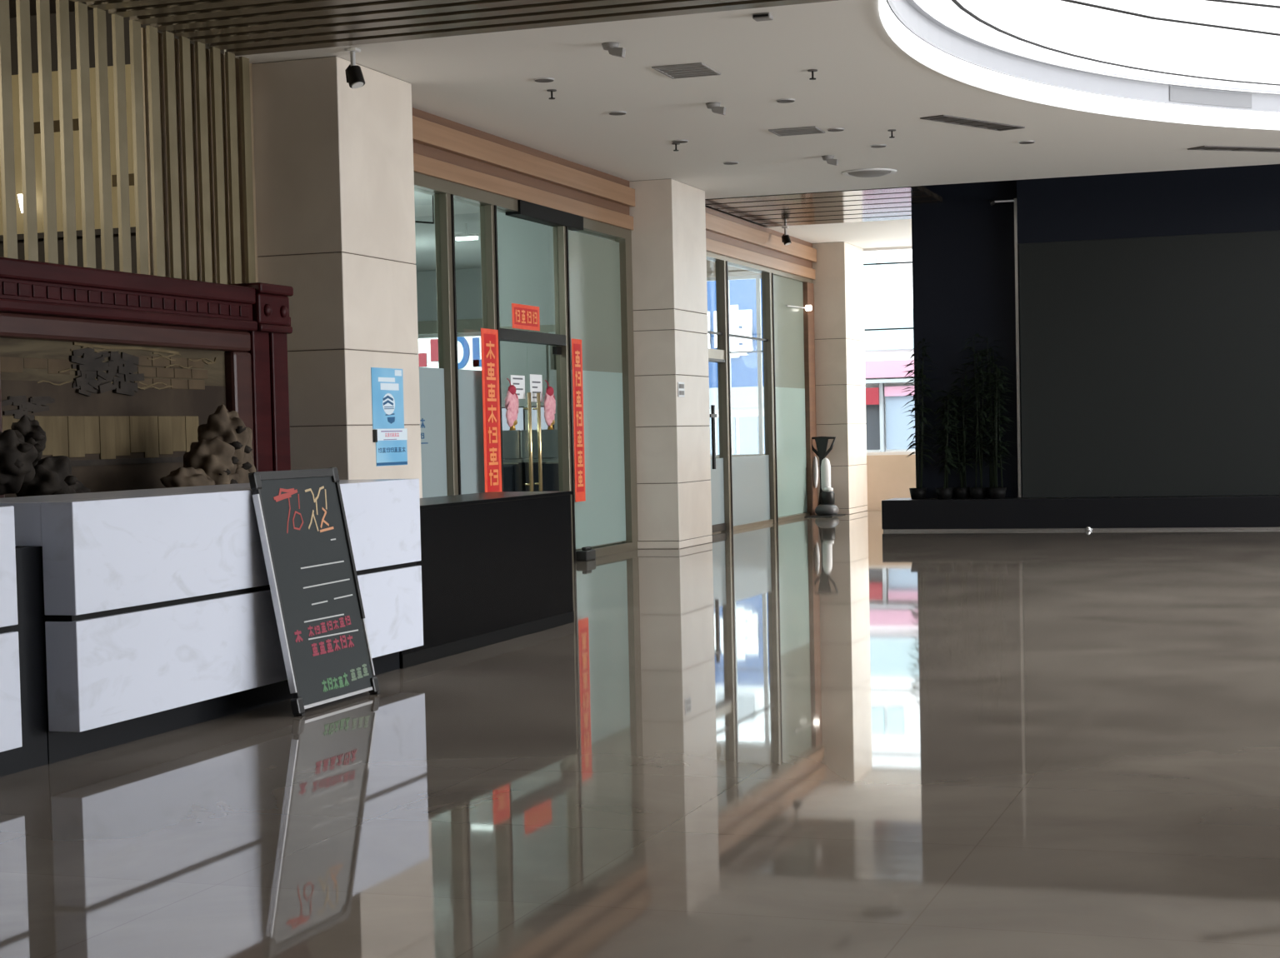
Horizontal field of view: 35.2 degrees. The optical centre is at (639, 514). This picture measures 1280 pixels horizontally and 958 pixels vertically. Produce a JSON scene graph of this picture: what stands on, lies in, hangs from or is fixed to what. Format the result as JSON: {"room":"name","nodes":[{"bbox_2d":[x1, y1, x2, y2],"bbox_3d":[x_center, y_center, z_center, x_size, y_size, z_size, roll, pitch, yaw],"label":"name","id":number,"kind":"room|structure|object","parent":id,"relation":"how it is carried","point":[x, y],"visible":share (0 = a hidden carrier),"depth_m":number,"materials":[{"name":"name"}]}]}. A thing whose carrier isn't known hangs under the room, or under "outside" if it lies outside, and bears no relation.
{"room":"lobby","nodes":[
{"label":"lobby","id":0,"kind":"room"},
{"bbox_2d":[9,0,93,18],"bbox_3d":[-8.751,-3.517,11.820,9.475,0.084,8.652,0,2,19],"label":"ceiling","id":1,"kind":"structure","parent":0,"point":[12,13],"depth_m":14.68,"materials":[{"name":"brown"}]},
{"bbox_2d":[0,9,224,273],"bbox_3d":[-7.292,-1.576,16.057,9.475,4.704,0.126,0,2,19],"label":"wall","id":2,"kind":"structure","parent":0,"point":[13,37],"depth_m":14.86,"materials":[{"name":"brown"}]},
{"bbox_2d":[0,64,135,240],"bbox_3d":[-4.382,-2.650,14.897,2.898,1.218,0.067,0,2,19],"label":"window","id":3,"kind":"structure","parent":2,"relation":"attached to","point":[15,86],"depth_m":14.81,"materials":[{"name":"brown"}]},
{"bbox_2d":[17,194,23,213],"bbox_3d":[-4.540,-2.288,14.879,0.067,0.134,0.134,0,2,19],"label":"wall sconce","id":4,"kind":"object","parent":3,"relation":"attached to","point":[19,196],"visible":0.48,"depth_m":14.83,"materials":[{"name":"white"}]},
{"bbox_2d":[140,27,258,284],"bbox_3d":[-2.989,-1.220,13.910,0.050,3.973,1.453,0,2,19],"label":"wall panel","id":5,"kind":"object","parent":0,"point":[143,33],"visible":0.14,"depth_m":13.74,"materials":[{"name":"beige wood"}]},
{"bbox_2d":[251,55,422,498],"bbox_3d":[-2.248,-1.282,15.032,0.731,3.973,1.235,0,2,19],"label":"stone column","id":6,"kind":"structure","parent":0,"point":[333,160],"depth_m":14.46,"materials":[{"name":"brown stone"}]},
{"bbox_2d":[370,367,407,466],"bbox_3d":[-1.857,-0.723,15.003,0.017,0.725,0.579,0,2,19],"label":"poster","id":7,"kind":"object","parent":6,"relation":"attached to","point":[390,436],"visible":1,"depth_m":14.98,"materials":[{"name":"blue paper"}]},
{"bbox_2d":[378,370,401,414],"bbox_3d":[-1.859,-0.908,15.015,0.001,0.336,0.400,0,2,19],"label":"print","id":8,"kind":"object","parent":7,"relation":"attached to","point":[389,381],"depth_m":15.01,"materials":[{"name":"white"}]},
{"bbox_2d":[380,430,402,439],"bbox_3d":[-1.851,-0.587,15.030,0.001,0.069,0.358,0,2,19],"label":"print","id":9,"kind":"object","parent":7,"relation":"attached to","point":[385,435],"depth_m":15.03,"materials":[{"name":"white paper"}]},
{"bbox_2d":[385,432,399,437],"bbox_3d":[-1.849,-0.591,15.033,0.001,0.031,0.240,0,2,19],"label":"print","id":10,"kind":"object","parent":7,"relation":"attached to","point":[387,434],"depth_m":15.04,"materials":[{"name":"pink"}]},
{"bbox_2d":[376,395,407,465],"bbox_3d":[-1.853,-0.625,15.025,0.002,0.519,0.522,0,2,19],"label":"print","id":11,"kind":"object","parent":7,"relation":"attached to","point":[392,436],"depth_m":15.02,"materials":[{"name":"blue"}]},
{"bbox_2d":[411,107,634,230],"bbox_3d":[-1.241,-3.175,18.684,0.315,0.529,6.493,0,2,19],"label":"trim","id":12,"kind":"structure","parent":0,"point":[444,149],"depth_m":18.54,"materials":[{"name":"brown wood"}]},
{"bbox_2d":[496,211,609,326],"bbox_3d":[-0.750,-1.651,23.355,1.789,3.973,0.168,0,2,19],"label":"window pane","id":13,"kind":"structure","parent":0,"point":[526,267],"depth_m":23.40,"materials":[{"name":"clear glass"}]},
{"bbox_2d":[705,207,816,279],"bbox_3d":[1.317,-3.535,26.212,0.315,0.529,6.972,0,2,19],"label":"trim","id":14,"kind":"structure","parent":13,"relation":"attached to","point":[727,235],"depth_m":26.44,"materials":[{"name":"brown wood"}]},
{"bbox_2d":[705,250,817,531],"bbox_3d":[1.377,-1.551,26.287,0.181,3.444,6.972,0,2,19],"label":"partition","id":15,"kind":"structure","parent":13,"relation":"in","point":[776,486],"depth_m":27.71,"materials":[{"name":"clear glass"}]},
{"bbox_2d":[708,348,725,532],"bbox_3d":[0.685,-0.868,24.112,0.160,2.251,2.352,0,2,19],"label":"door","id":16,"kind":"structure","parent":15,"relation":"attached to","point":[718,524],"depth_m":24.89,"materials":[{"name":"clear glass"}]},
{"bbox_2d":[785,305,811,310],"bbox_3d":[2.256,-2.949,28.563,0.086,0.084,1.151,0,2,19],"label":"wall lamp","id":17,"kind":"object","parent":15,"relation":"attached to","point":[808,307],"visible":1,"depth_m":29.02,"materials":[{"name":"white"}]},
{"bbox_2d":[0,510,1279,957],"bbox_3d":[2.199,0.806,11.658,30.240,0.126,36.834,0,2,19],"label":"floor","id":18,"kind":"structure","parent":0,"point":[844,736],"depth_m":7.24,"materials":[{"name":"stone"}]},
{"bbox_2d":[0,505,22,752],"bbox_3d":[-3.392,0.587,5.715,0.806,1.039,4.208,0,2,19],"label":"reception counter","id":19,"kind":"object","parent":18,"relation":"on","point":[10,696],"depth_m":7.52,"materials":[{"name":"white stone"}]},
{"bbox_2d":[0,546,48,777],"bbox_3d":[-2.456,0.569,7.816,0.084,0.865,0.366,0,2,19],"label":"reception counter","id":20,"kind":"object","parent":18,"relation":"on","point":[33,752],"visible":0.75,"depth_m":7.89,"materials":[{"name":"black"}]},
{"bbox_2d":[0,415,90,497],"bbox_3d":[-3.077,0.204,10.303,0.504,1.421,0.864,0,2,19],"label":"rock","id":21,"kind":"object","parent":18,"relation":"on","point":[23,472],"visible":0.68,"depth_m":10.15,"materials":[{"name":"stone"}]},
{"bbox_2d":[0,0,255,284],"bbox_3d":[-3.774,-1.101,11.376,0.059,3.973,6.594,0,2,19],"label":"screen","id":22,"kind":"object","parent":18,"relation":"on","point":[22,7],"visible":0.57,"depth_m":12.78,"materials":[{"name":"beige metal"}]},
{"bbox_2d":[0,256,293,498],"bbox_3d":[-3.028,-0.304,11.965,0.273,2.302,3.780,0,2,19],"label":"screen","id":23,"kind":"object","parent":18,"relation":"on","point":[120,372],"visible":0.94,"depth_m":11.98,"materials":[{"name":"red wood"}]},
{"bbox_2d":[160,404,256,488],"bbox_3d":[-2.532,0.095,11.907,0.504,1.487,0.896,0,2,19],"label":"rock","id":24,"kind":"object","parent":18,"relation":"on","point":[222,454],"visible":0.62,"depth_m":11.86,"materials":[{"name":"brown stone"}]},
{"bbox_2d":[0,479,423,764],"bbox_3d":[-2.082,0.403,9.569,0.806,1.039,3.202,0,2,19],"label":"reception counter","id":25,"kind":"object","parent":18,"relation":"on","point":[159,617],"depth_m":8.64,"materials":[{"name":"white stone"}]},
{"bbox_2d":[0,479,388,546],"bbox_3d":[-2.162,-0.029,9.575,0.659,0.174,3.202,0,2,19],"label":"countertop","id":26,"kind":"structure","parent":25,"relation":"on","point":[27,518],"depth_m":8.36,"materials":[{"name":"white stone"}]},
{"bbox_2d":[248,467,379,716],"bbox_3d":[-1.537,0.349,9.580,0.224,1.128,0.857,0,2,19],"label":"chalkboard sign","id":27,"kind":"object","parent":18,"relation":"on","point":[302,520],"visible":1,"depth_m":9.54,"materials":[{"name":"black"}]},
{"bbox_2d":[399,490,574,669],"bbox_3d":[-1.155,0.348,12.360,0.596,0.882,2.676,0,2,19],"label":"desk","id":28,"kind":"object","parent":18,"relation":"on","point":[497,567],"visible":0.59,"depth_m":12.24,"materials":[{"name":"black paint"}]},
{"bbox_2d":[503,465,514,491],"bbox_3d":[-1.371,-0.029,20.802,0.523,0.966,0.546,0,2,19],"label":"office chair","id":29,"kind":"object","parent":18,"relation":"on","point":[508,470],"visible":0.02,"depth_m":20.51,"materials":[{"name":"black"}]},
{"bbox_2d":[502,430,534,491],"bbox_3d":[-1.463,-0.240,21.707,0.622,1.319,0.596,0,2,19],"label":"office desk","id":30,"kind":"object","parent":18,"relation":"on","point":[511,439],"visible":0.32,"depth_m":21.36,"materials":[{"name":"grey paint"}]},
{"bbox_2d":[501,406,524,459],"bbox_3d":[-1.354,-0.871,21.653,0.260,0.562,0.151,0,2,19],"label":"computer monitor","id":31,"kind":"object","parent":30,"relation":"on","point":[520,426],"visible":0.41,"depth_m":21.60,"materials":[{"name":"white plastic"}]},
{"bbox_2d":[413,171,638,561],"bbox_3d":[-1.223,-1.191,18.773,0.311,3.444,6.493,0,2,19],"label":"partition","id":32,"kind":"structure","parent":18,"relation":"on","point":[593,275],"depth_m":19.94,"materials":[{"name":"clear glass"}]},
{"bbox_2d":[420,418,428,444],"bbox_3d":[-1.820,-0.692,16.801,0.004,0.214,0.238,0,2,19],"label":"decal","id":33,"kind":"object","parent":32,"relation":"attached to","point":[422,420],"visible":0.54,"depth_m":16.82,"materials":[{"name":"blue"}]},
{"bbox_2d":[480,328,501,492],"bbox_3d":[-1.324,-0.880,18.019,0.010,1.546,0.386,0,2,19],"label":"paper couplet","id":34,"kind":"object","parent":32,"relation":"attached to","point":[489,337],"visible":0.99,"depth_m":18.00,"materials":[{"name":"red paper"}]},
{"bbox_2d":[511,303,539,330],"bbox_3d":[-1.073,-1.858,19.023,0.008,0.231,0.689,0,2,19],"label":"banner","id":35,"kind":"object","parent":32,"relation":"attached to","point":[523,317],"visible":1,"depth_m":19.01,"materials":[{"name":"red paper"}]},
{"bbox_2d":[500,328,566,491],"bbox_3d":[-1.033,-0.618,19.105,0.127,2.213,1.730,0,2,19],"label":"door","id":36,"kind":"structure","parent":32,"relation":"attached to","point":[506,335],"depth_m":19.11,"materials":[{"name":"black metal"}]},
{"bbox_2d":[505,378,519,430],"bbox_3d":[-1.185,-1.012,18.561,0.078,0.482,0.320,0,2,19],"label":"decoration","id":37,"kind":"object","parent":36,"relation":"hanging from","point":[512,404],"depth_m":18.51,"materials":[{"name":"pink fabric"}]},
{"bbox_2d":[510,375,524,399],"bbox_3d":[-1.140,-1.186,18.825,0.002,0.218,0.344,0,2,19],"label":"paper notice","id":38,"kind":"object","parent":36,"relation":"attached to","point":[518,382],"visible":0.9,"depth_m":18.86,"materials":[{"name":"white paper"}]},
{"bbox_2d":[530,374,542,401],"bbox_3d":[-0.991,-1.203,19.262,0.002,0.260,0.311,0,2,19],"label":"paper notice","id":39,"kind":"object","parent":36,"relation":"attached to","point":[536,381],"visible":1,"depth_m":19.24,"materials":[{"name":"white paper"}]},
{"bbox_2d":[544,380,555,429],"bbox_3d":[-0.878,-1.056,19.465,0.077,0.482,0.294,0,2,19],"label":"decoration","id":40,"kind":"object","parent":36,"relation":"hanging from","point":[549,398],"depth_m":19.41,"materials":[{"name":"pink fabric"}]},
{"bbox_2d":[571,338,585,502],"bbox_3d":[-0.610,-0.935,20.118,0.010,1.621,0.286,0,2,19],"label":"paper couplet","id":41,"kind":"object","parent":32,"relation":"attached to","point":[577,353],"visible":1,"depth_m":20.10,"materials":[{"name":"red paper"}]},
{"bbox_2d":[500,325,613,544],"bbox_3d":[-0.991,-0.913,23.241,1.378,2.520,0.269,0,2,19],"label":"wall","id":42,"kind":"structure","parent":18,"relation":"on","point":[517,358],"depth_m":23.17,"materials":[{"name":"grey"}]},
{"bbox_2d":[521,429,594,549],"bbox_3d":[-0.851,-0.245,21.498,0.622,1.319,0.596,0,2,19],"label":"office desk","id":43,"kind":"object","parent":18,"relation":"on","point":[549,437],"visible":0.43,"depth_m":21.28,"materials":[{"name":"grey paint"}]},
{"bbox_2d":[531,405,554,459],"bbox_3d":[-1.036,-0.874,21.544,0.260,0.562,0.151,0,2,19],"label":"computer monitor","id":44,"kind":"object","parent":43,"relation":"on","point":[534,419],"visible":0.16,"depth_m":21.52,"materials":[{"name":"white plastic"}]},
{"bbox_2d":[575,546,595,560],"bbox_3d":[-0.541,0.395,20.149,0.118,0.134,0.269,0,2,19],"label":"door stop","id":45,"kind":"object","parent":18,"relation":"on","point":[587,553],"visible":1,"depth_m":20.04,"materials":[{"name":"black plastic"}]},
{"bbox_2d":[804,514,845,517],"bbox_3d":[2.677,0.024,29.109,0.412,0.011,0.840,0,2,19],"label":"floor mat","id":46,"kind":"object","parent":18,"relation":"on","point":[837,515],"visible":0.76,"depth_m":28.83,"materials":[{"name":"black plastic"}]},
{"bbox_2d":[811,436,839,515],"bbox_3d":[2.640,-0.548,29.172,0.487,1.151,0.458,0,2,19],"label":"sculpture","id":47,"kind":"object","parent":46,"relation":"on","point":[826,507],"depth_m":29.13,"materials":[{"name":"ceramic"}]},
{"bbox_2d":[900,338,938,499],"bbox_3d":[3.420,-1.159,24.521,0.523,1.954,0.249,0,2,19],"label":"bamboo plant","id":48,"kind":"object","parent":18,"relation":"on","point":[920,492],"visible":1,"depth_m":24.51,"materials":[{"name":"green plant"}]},
{"bbox_2d":[928,388,964,499],"bbox_3d":[3.698,-0.852,24.395,0.479,1.340,0.234,0,2,19],"label":"bamboo plant","id":49,"kind":"object","parent":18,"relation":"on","point":[945,492],"visible":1,"depth_m":24.36,"materials":[{"name":"green plant"}]},
{"bbox_2d":[939,365,979,499],"bbox_3d":[3.888,-0.986,24.354,0.554,1.603,0.246,0,2,19],"label":"bamboo plant","id":50,"kind":"object","parent":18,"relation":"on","point":[962,492],"visible":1,"depth_m":24.33,"materials":[{"name":"green plant"}]},
{"bbox_2d":[957,333,998,499],"bbox_3d":[4.066,-1.174,24.212,0.518,1.982,0.248,0,2,19],"label":"bamboo plant","id":51,"kind":"object","parent":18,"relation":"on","point":[976,492],"visible":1,"depth_m":24.20,"materials":[{"name":"green plant"}]},
{"bbox_2d":[970,335,1014,498],"bbox_3d":[4.242,-1.164,24.213,0.565,1.953,0.287,0,2,19],"label":"bamboo plant","id":52,"kind":"object","parent":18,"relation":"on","point":[991,471],"visible":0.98,"depth_m":24.21,"materials":[{"name":"green plant"}]},
{"bbox_2d":[978,364,1014,499],"bbox_3d":[4.253,-0.987,24.117,0.516,1.607,0.280,0,2,19],"label":"bamboo plant","id":53,"kind":"object","parent":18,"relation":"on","point":[996,492],"visible":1,"depth_m":24.09,"materials":[{"name":"green plant"}]},
{"bbox_2d":[881,495,1279,531],"bbox_3d":[11.779,-0.068,21.788,18.446,0.378,0.764,0,2,19],"label":"plinth","id":54,"kind":"object","parent":18,"relation":"on","point":[1257,512],"visible":1,"depth_m":23.65,"materials":[{"name":"black stone"}]},
{"bbox_2d":[1085,525,1091,530],"bbox_3d":[5.247,0.166,23.580,0.084,0.059,0.084,0,2,19],"label":"door stop","id":55,"kind":"object","parent":18,"relation":"on","point":[1087,527],"visible":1,"depth_m":23.56,"materials":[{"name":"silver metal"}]},
{"bbox_2d":[609,178,712,549],"bbox_3d":[0.235,-1.631,22.337,0.731,3.973,1.226,0,2,19],"label":"stone column","id":56,"kind":"structure","parent":0,"point":[669,255],"depth_m":21.77,"materials":[{"name":"brown stone"}]},
{"bbox_2d":[677,382,684,397],"bbox_3d":[0.438,-1.341,21.769,0.015,0.155,0.243,0,2,19],"label":"wall switch","id":57,"kind":"object","parent":56,"relation":"attached to","point":[681,392],"visible":1,"depth_m":21.77,"materials":[{"name":"white plastic"}]},
{"bbox_2d":[416,207,915,510],"bbox_3d":[8.098,-2.486,29.078,30.240,4.788,0.210,0,2,19],"label":"wall","id":58,"kind":"structure","parent":0,"point":[889,477],"depth_m":31.20,"materials":[{"name":"beige paint"}]},
{"bbox_2d":[418,332,480,338],"bbox_3d":[-3.900,-1.879,33.180,4.200,2.100,0.084,0,2,19],"label":"window","id":59,"kind":"structure","parent":58,"relation":"in","point":[477,334],"depth_m":32.76,"materials":[{"name":"white metal"}]},
{"bbox_2d":[417,317,499,334],"bbox_3d":[-3.753,-3.025,32.858,5.376,0.210,0.210,0,2,19],"label":"trim","id":60,"kind":"structure","parent":58,"relation":"attached to","point":[463,326],"depth_m":32.46,"materials":[{"name":"grey"}]},
{"bbox_2d":[70,0,1279,271],"bbox_3d":[2.108,-3.276,11.494,30.240,0.101,36.834,0,2,19],"label":"ceiling","id":61,"kind":"structure","parent":0,"point":[865,85],"depth_m":16.62,"materials":[{"name":"white paint"}]},
{"bbox_2d":[344,47,364,88],"bbox_3d":[-1.984,-3.099,14.017,0.149,0.272,0.113,1,3,42],"label":"ceiling spotlight","id":62,"kind":"object","parent":61,"relation":"hanging from","point":[354,76],"visible":1,"depth_m":13.98,"materials":[{"name":"black metal"}]},
{"bbox_2d":[415,195,434,224],"bbox_3d":[-2.670,-3.348,21.706,1.140,0.380,0.020,-4,3,-45],"label":"cable tray","id":63,"kind":"object","parent":61,"relation":"hanging from","point":[418,222],"visible":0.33,"depth_m":22.09,"materials":[{"name":"black metal"}]},
{"bbox_2d":[455,223,479,240],"bbox_3d":[-2.212,-3.595,25.668,0.336,0.210,0.084,0,2,19],"label":"tube light","id":64,"kind":"object","parent":61,"relation":"hanging from","point":[466,237],"visible":0.96,"depth_m":25.63,"materials":[{"name":"white plastic"}]},
{"bbox_2d":[534,77,554,82],"bbox_3d":[-0.730,-3.312,15.374,0.160,0.013,0.160,0,2,19],"label":"recessed light","id":65,"kind":"object","parent":61,"relation":"in","point":[538,79],"visible":1,"depth_m":15.34,"materials":[{"name":"white plastic"}]},
{"bbox_2d":[546,89,556,99],"bbox_3d":[-0.694,-3.316,15.863,0.076,0.096,0.076,0,2,19],"label":"sprinkler","id":66,"kind":"object","parent":61,"relation":"attached to","point":[548,90],"visible":0.98,"depth_m":15.85,"materials":[{"name":"black metal"}]},
{"bbox_2d":[601,41,625,58],"bbox_3d":[-0.186,-3.226,14.029,0.164,0.101,0.126,0,2,19],"label":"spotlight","id":67,"kind":"object","parent":61,"relation":"attached to","point":[612,47],"visible":1,"depth_m":13.99,"materials":[{"name":"grey plastic"}]},
{"bbox_2d":[608,110,626,115],"bbox_3d":[-0.190,-3.391,17.047,0.160,0.013,0.160,0,2,19],"label":"recessed light","id":68,"kind":"object","parent":61,"relation":"in","point":[614,112],"visible":1,"depth_m":17.01,"materials":[{"name":"grey plastic"}]},
{"bbox_2d":[671,143,679,151],"bbox_3d":[0.338,-3.463,18.947,0.076,0.096,0.076,0,2,19],"label":"sprinkler","id":69,"kind":"object","parent":61,"relation":"attached to","point":[675,144],"visible":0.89,"depth_m":18.94,"materials":[{"name":"black metal"}]},
{"bbox_2d":[671,139,688,143],"bbox_3d":[0.372,-3.474,18.783,0.160,0.013,0.160,0,2,19],"label":"recessed light","id":70,"kind":"object","parent":61,"relation":"in","point":[680,141],"visible":1,"depth_m":18.74,"materials":[{"name":"grey plastic"}]},
{"bbox_2d":[651,62,720,79],"bbox_3d":[0.351,-3.326,15.121,0.386,0.011,0.504,0,2,19],"label":"ceiling vent","id":71,"kind":"object","parent":61,"relation":"in","point":[698,69],"visible":1,"depth_m":15.11,"materials":[{"name":"grey metal"}]},
{"bbox_2d":[705,102,725,114],"bbox_3d":[0.626,-3.351,16.678,0.164,0.101,0.126,0,2,19],"label":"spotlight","id":72,"kind":"object","parent":61,"relation":"attached to","point":[715,107],"visible":1,"depth_m":16.64,"materials":[{"name":"grey plastic"}]},
{"bbox_2d":[723,161,738,164],"bbox_3d":[0.918,-3.550,20.379,0.160,0.013,0.160,0,2,19],"label":"recessed light","id":73,"kind":"object","parent":61,"relation":"in","point":[724,162],"visible":1,"depth_m":20.34,"materials":[{"name":"grey"}]},
{"bbox_2d":[752,12,773,21],"bbox_3d":[0.802,-3.247,13.158,0.118,0.034,0.105,0,2,19],"label":"ceiling speaker","id":74,"kind":"object","parent":61,"relation":"attached to","point":[766,16],"visible":1,"depth_m":13.12,"materials":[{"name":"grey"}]},
{"bbox_2d":[753,13,768,17],"bbox_3d":[0.786,-3.244,13.110,0.101,0.015,0.004,0,2,19],"label":"grille","id":75,"kind":"object","parent":74,"relation":"attached to","point":[757,15],"depth_m":13.11,"materials":[{"name":"black metal"}]},
{"bbox_2d":[775,98,795,103],"bbox_3d":[1.201,-3.404,16.596,0.160,0.013,0.160,0,2,19],"label":"recessed light","id":76,"kind":"object","parent":61,"relation":"in","point":[782,100],"visible":1,"depth_m":16.57,"materials":[{"name":"grey"}]},
{"bbox_2d":[781,226,791,245],"bbox_3d":[1.962,-3.723,26.990,0.134,0.245,0.102,1,3,42],"label":"ceiling spotlight","id":77,"kind":"object","parent":61,"relation":"hanging from","point":[786,239],"visible":1,"depth_m":26.96,"materials":[{"name":"black metal"}]},
{"bbox_2d":[768,125,824,136],"bbox_3d":[1.426,-3.478,18.310,0.437,0.011,0.386,0,2,19],"label":"ceiling vent","id":78,"kind":"object","parent":61,"relation":"in","point":[803,130],"visible":1,"depth_m":18.30,"materials":[{"name":"grey metal"}]},
{"bbox_2d":[807,69,817,79],"bbox_3d":[1.306,-3.336,15.240,0.076,0.096,0.076,0,2,19],"label":"sprinkler","id":79,"kind":"object","parent":61,"relation":"attached to","point":[809,70],"visible":0.96,"depth_m":15.23,"materials":[{"name":"black metal"}]},
{"bbox_2d":[821,155,838,165],"bbox_3d":[1.890,-3.515,20.060,0.164,0.101,0.126,0,2,19],"label":"smoke detector","id":80,"kind":"object","parent":61,"relation":"attached to","point":[829,158],"visible":1,"depth_m":20.02,"materials":[{"name":"grey plastic"}]},
{"bbox_2d":[826,127,844,131],"bbox_3d":[1.776,-3.484,18.271,0.160,0.013,0.160,0,2,19],"label":"recessed light","id":81,"kind":"object","parent":61,"relation":"in","point":[835,129],"visible":1,"depth_m":18.23,"materials":[{"name":"grey"}]},
{"bbox_2d":[841,168,896,177],"bbox_3d":[2.434,-3.610,21.380,0.588,0.042,0.588,0,2,19],"label":"dome light","id":82,"kind":"object","parent":61,"relation":"attached to","point":[864,172],"visible":1,"depth_m":21.25,"materials":[{"name":"grey plastic"}]},
{"bbox_2d":[870,144,886,147],"bbox_3d":[2.294,-3.541,19.388,0.160,0.013,0.160,0,2,19],"label":"recessed light","id":83,"kind":"object","parent":61,"relation":"in","point":[874,145],"visible":1,"depth_m":19.35,"materials":[{"name":"grey"}]},
{"bbox_2d":[887,129,895,138],"bbox_3d":[2.300,-3.485,18.403,0.076,0.096,0.076,0,2,19],"label":"sprinkler","id":84,"kind":"object","parent":61,"relation":"attached to","point":[890,130],"visible":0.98,"depth_m":18.39,"materials":[{"name":"black metal"}]},
{"bbox_2d":[920,115,1024,130],"bbox_3d":[2.986,-3.503,18.045,1.232,0.011,0.248,-4,3,-45],"label":"ceiling vent","id":85,"kind":"object","parent":61,"relation":"in","point":[942,118],"visible":1,"depth_m":18.03,"materials":[{"name":"grey metal"}]},
{"bbox_2d":[1018,140,1034,144],"bbox_3d":[3.716,-3.571,19.357,0.160,0.013,0.160,0,2,19],"label":"recessed light","id":86,"kind":"object","parent":61,"relation":"in","point":[1020,142],"visible":1,"depth_m":19.32,"materials":[{"name":"grey"}]},
{"bbox_2d":[878,0,1279,129],"bbox_3d":[8.966,-3.575,11.968,15.002,0.386,15.002,0,2,19],"label":"skylight","id":87,"kind":"object","parent":61,"relation":"attached to","point":[1217,54],"visible":1,"depth_m":16.26,"materials":[{"name":"white"}]},
{"bbox_2d":[1187,145,1279,152],"bbox_3d":[6.361,-3.669,20.293,1.821,0.011,0.230,-2,2,-19],"label":"ceiling vent","id":88,"kind":"object","parent":61,"relation":"in","point":[1202,147],"visible":1,"depth_m":20.15,"materials":[{"name":"grey metal"}]},
{"bbox_2d":[812,241,867,514],"bbox_3d":[2.874,-2.003,30.104,0.731,3.973,1.252,0,2,19],"label":"stone column","id":89,"kind":"structure","parent":0,"point":[838,282],"depth_m":29.50,"materials":[{"name":"brown"}]},
{"bbox_2d":[705,0,1273,208],"bbox_3d":[2.104,-4.029,11.503,30.240,0.109,36.918,0,2,19],"label":"ceiling","id":90,"kind":"structure","parent":0,"point":[886,0],"depth_m":19.53,"materials":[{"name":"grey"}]},
{"label":"outside","id":91,"kind":"structure","parent":0,"visible":0},
{"bbox_3d":[15.869,-1.769,72.763,117.600,0.168,87.192,0,2,19],"label":"ground","id":92,"kind":"structure","parent":91,"visible":0},
{"bbox_2d":[417,335,481,370],"bbox_3d":[-5.896,-2.738,50.416,5.964,4.536,0.234,0,2,19],"label":"billboard","id":93,"kind":"object","parent":92,"relation":"on","point":[469,353],"visible":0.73,"depth_m":49.80,"materials":[{"name":"white"}]},
{"bbox_2d":[706,275,764,458],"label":"window","id":94,"kind":"structure","parent":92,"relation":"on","point":[742,292],"depth_m":48.56,"materials":[{"name":"white"}]},
{"bbox_2d":[862,245,915,455],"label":"window","id":95,"kind":"structure","parent":92,"relation":"on","point":[888,303],"depth_m":38.12,"materials":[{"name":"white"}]},
{"bbox_3d":[10.683,-4.194,22.012,20.765,0.084,3.528,0,2,19],"label":"ceiling","id":96,"kind":"structure","parent":0,"visible":0},
{"bbox_2d":[911,164,1279,498],"bbox_3d":[11.929,-2.213,21.764,18.110,3.893,0.521,0,2,19],"label":"wall","id":97,"kind":"structure","parent":96,"relation":"hanging from","point":[1136,316],"depth_m":23.69,"materials":[{"name":"black"}]},
{"bbox_2d":[989,200,1014,205],"bbox_3d":[4.300,-3.706,23.970,0.286,0.073,0.067,-1,2,2],"label":"wall spotlight","id":98,"kind":"object","parent":97,"relation":"attached to","point":[992,202],"visible":1,"depth_m":23.95,"materials":[{"name":"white metal"}]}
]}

